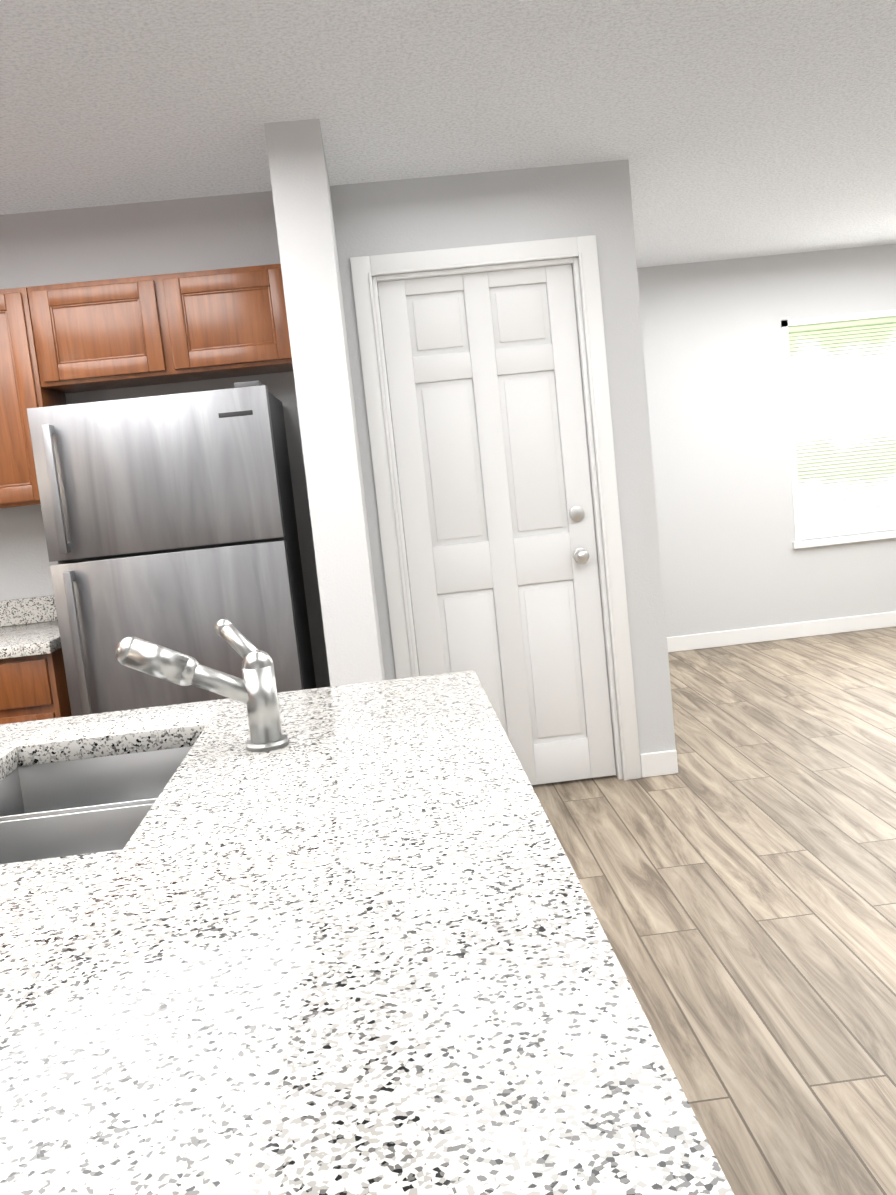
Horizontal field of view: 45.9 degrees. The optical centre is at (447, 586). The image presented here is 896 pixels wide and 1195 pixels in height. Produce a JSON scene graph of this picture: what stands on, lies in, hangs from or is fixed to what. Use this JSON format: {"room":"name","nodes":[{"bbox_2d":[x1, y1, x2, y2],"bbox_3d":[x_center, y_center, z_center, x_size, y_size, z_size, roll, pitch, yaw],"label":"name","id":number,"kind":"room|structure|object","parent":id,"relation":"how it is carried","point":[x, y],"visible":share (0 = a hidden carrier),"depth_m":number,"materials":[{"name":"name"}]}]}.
{"room":"kitchen","nodes":[
{"label":"kitchen","id":0,"kind":"room"},
{"bbox_2d":[264,119,384,686],"bbox_3d":[-0.383,-0.266,3.799,0.170,2.460,0.776,-6,7,-3],"label":"column","id":1,"kind":"structure","parent":0,"point":[303,208],"depth_m":3.38,"materials":[{"name":"grey paint"}]},
{"bbox_2d":[0,159,675,773],"bbox_3d":[-0.934,-0.256,4.214,3.540,2.460,0.120,-6,7,-3],"label":"wall","id":2,"kind":"structure","parent":0,"point":[236,231],"depth_m":4.11,"materials":[{"name":"grey paint"}]},
{"bbox_2d":[0,287,43,508],"bbox_3d":[-1.787,-0.657,3.887,0.674,0.759,0.322,-6,7,-3],"label":"upper cabinet","id":3,"kind":"object","parent":2,"relation":"attached to","point":[21,389],"depth_m":3.75,"materials":[{"name":"brown wood"}]},
{"bbox_2d":[28,264,292,406],"bbox_3d":[-1.033,-0.740,3.929,0.993,0.759,0.322,-6,7,-3],"label":"upper cabinet","id":4,"kind":"object","parent":2,"relation":"attached to","point":[58,342],"depth_m":3.76,"materials":[{"name":"brown wood"}]},
{"bbox_2d":[350,235,641,780],"bbox_3d":[0.207,-0.243,4.282,0.960,2.185,0.142,-6,7,-3],"label":"door frame","id":5,"kind":"structure","parent":2,"relation":"attached to","point":[366,271],"depth_m":4.18,"materials":[{"name":"white wood"}]},
{"bbox_2d":[377,264,615,784],"bbox_3d":[0.214,-0.199,4.248,0.768,2.080,0.108,-6,7,-3],"label":"hall door","id":6,"kind":"structure","parent":2,"relation":"in","point":[486,402],"depth_m":4.25,"materials":[{"name":"white wood"}]},
{"bbox_2d":[640,750,677,777],"bbox_3d":[0.314,0.838,3.958,1.330,0.100,0.789,-6,7,-3],"label":"baseboard","id":7,"kind":"structure","parent":2,"relation":"attached to","point":[660,763],"depth_m":4.37,"materials":[{"name":"white wood"}]},
{"bbox_2d":[0,0,895,294],"bbox_3d":[1.013,-1.548,2.513,7.740,0.080,8.520,-6,7,-3],"label":"ceiling","id":8,"kind":"structure","parent":0,"point":[738,128],"depth_m":3.25,"materials":[{"name":"white paint"}]},
{"bbox_2d":[532,626,895,1194],"bbox_3d":[1.273,0.952,2.800,7.740,0.060,8.520,-6,7,-3],"label":"floor","id":9,"kind":"structure","parent":0,"point":[736,875],"depth_m":3.16,"materials":[{"name":"brown wood"}]},
{"bbox_2d":[0,627,71,723],"bbox_3d":[-1.509,0.642,3.892,0.404,0.874,0.627,-6,7,-3],"label":"base cabinet","id":10,"kind":"object","parent":9,"relation":"on","point":[33,684],"depth_m":3.56,"materials":[{"name":"brown wood"}]},
{"bbox_2d":[27,380,315,715],"bbox_3d":[-0.904,0.176,3.799,0.760,1.693,0.720,-6,7,-3],"label":"refrigerator","id":11,"kind":"object","parent":9,"relation":"on","point":[169,521],"visible":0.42,"depth_m":3.46,"materials":[{"name":"grey metal"}]},
{"bbox_2d":[0,670,733,1194],"bbox_3d":[-0.367,0.785,1.441,1.070,0.915,1.760,-6,7,-3],"label":"kitchen island","id":12,"kind":"object","parent":9,"relation":"on","point":[350,940],"visible":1,"depth_m":0.97,"materials":[{"name":"white stone"}]},
{"bbox_2d":[115,619,288,751],"bbox_3d":[-0.418,0.173,1.808,0.268,0.221,0.097,-6,7,-3],"label":"faucet","id":13,"kind":"object","parent":12,"relation":"on","point":[254,689],"visible":1,"depth_m":1.78,"materials":[{"name":"silver metal"}]},
{"bbox_2d":[637,243,895,636],"bbox_3d":[2.618,-0.936,6.921,4.200,2.460,0.120,-6,7,-3],"label":"wall","id":14,"kind":"structure","parent":0,"point":[731,558],"depth_m":6.80,"materials":[{"name":"grey paint"}]},
{"bbox_2d":[667,611,895,652],"bbox_3d":[2.729,0.239,6.988,3.930,0.100,0.013,-6,7,-3],"label":"baseboard","id":15,"kind":"structure","parent":14,"relation":"attached to","point":[778,632],"depth_m":6.94,"materials":[{"name":"white wood"}]},
{"bbox_2d":[781,309,895,548],"bbox_3d":[3.097,-1.076,6.914,1.860,1.460,0.130,-6,7,-3],"label":"window","id":16,"kind":"structure","parent":14,"relation":"in","point":[832,540],"depth_m":6.89,"materials":[{"name":"white"}]},
{"bbox_2d":[788,316,895,538],"bbox_3d":[3.097,-1.080,6.910,1.730,1.370,0.035,-6,7,-3],"label":"window blinds","id":17,"kind":"object","parent":16,"relation":"attached to","point":[842,325],"visible":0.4,"depth_m":6.88,"materials":[{"name":"white plastic"}]}
]}

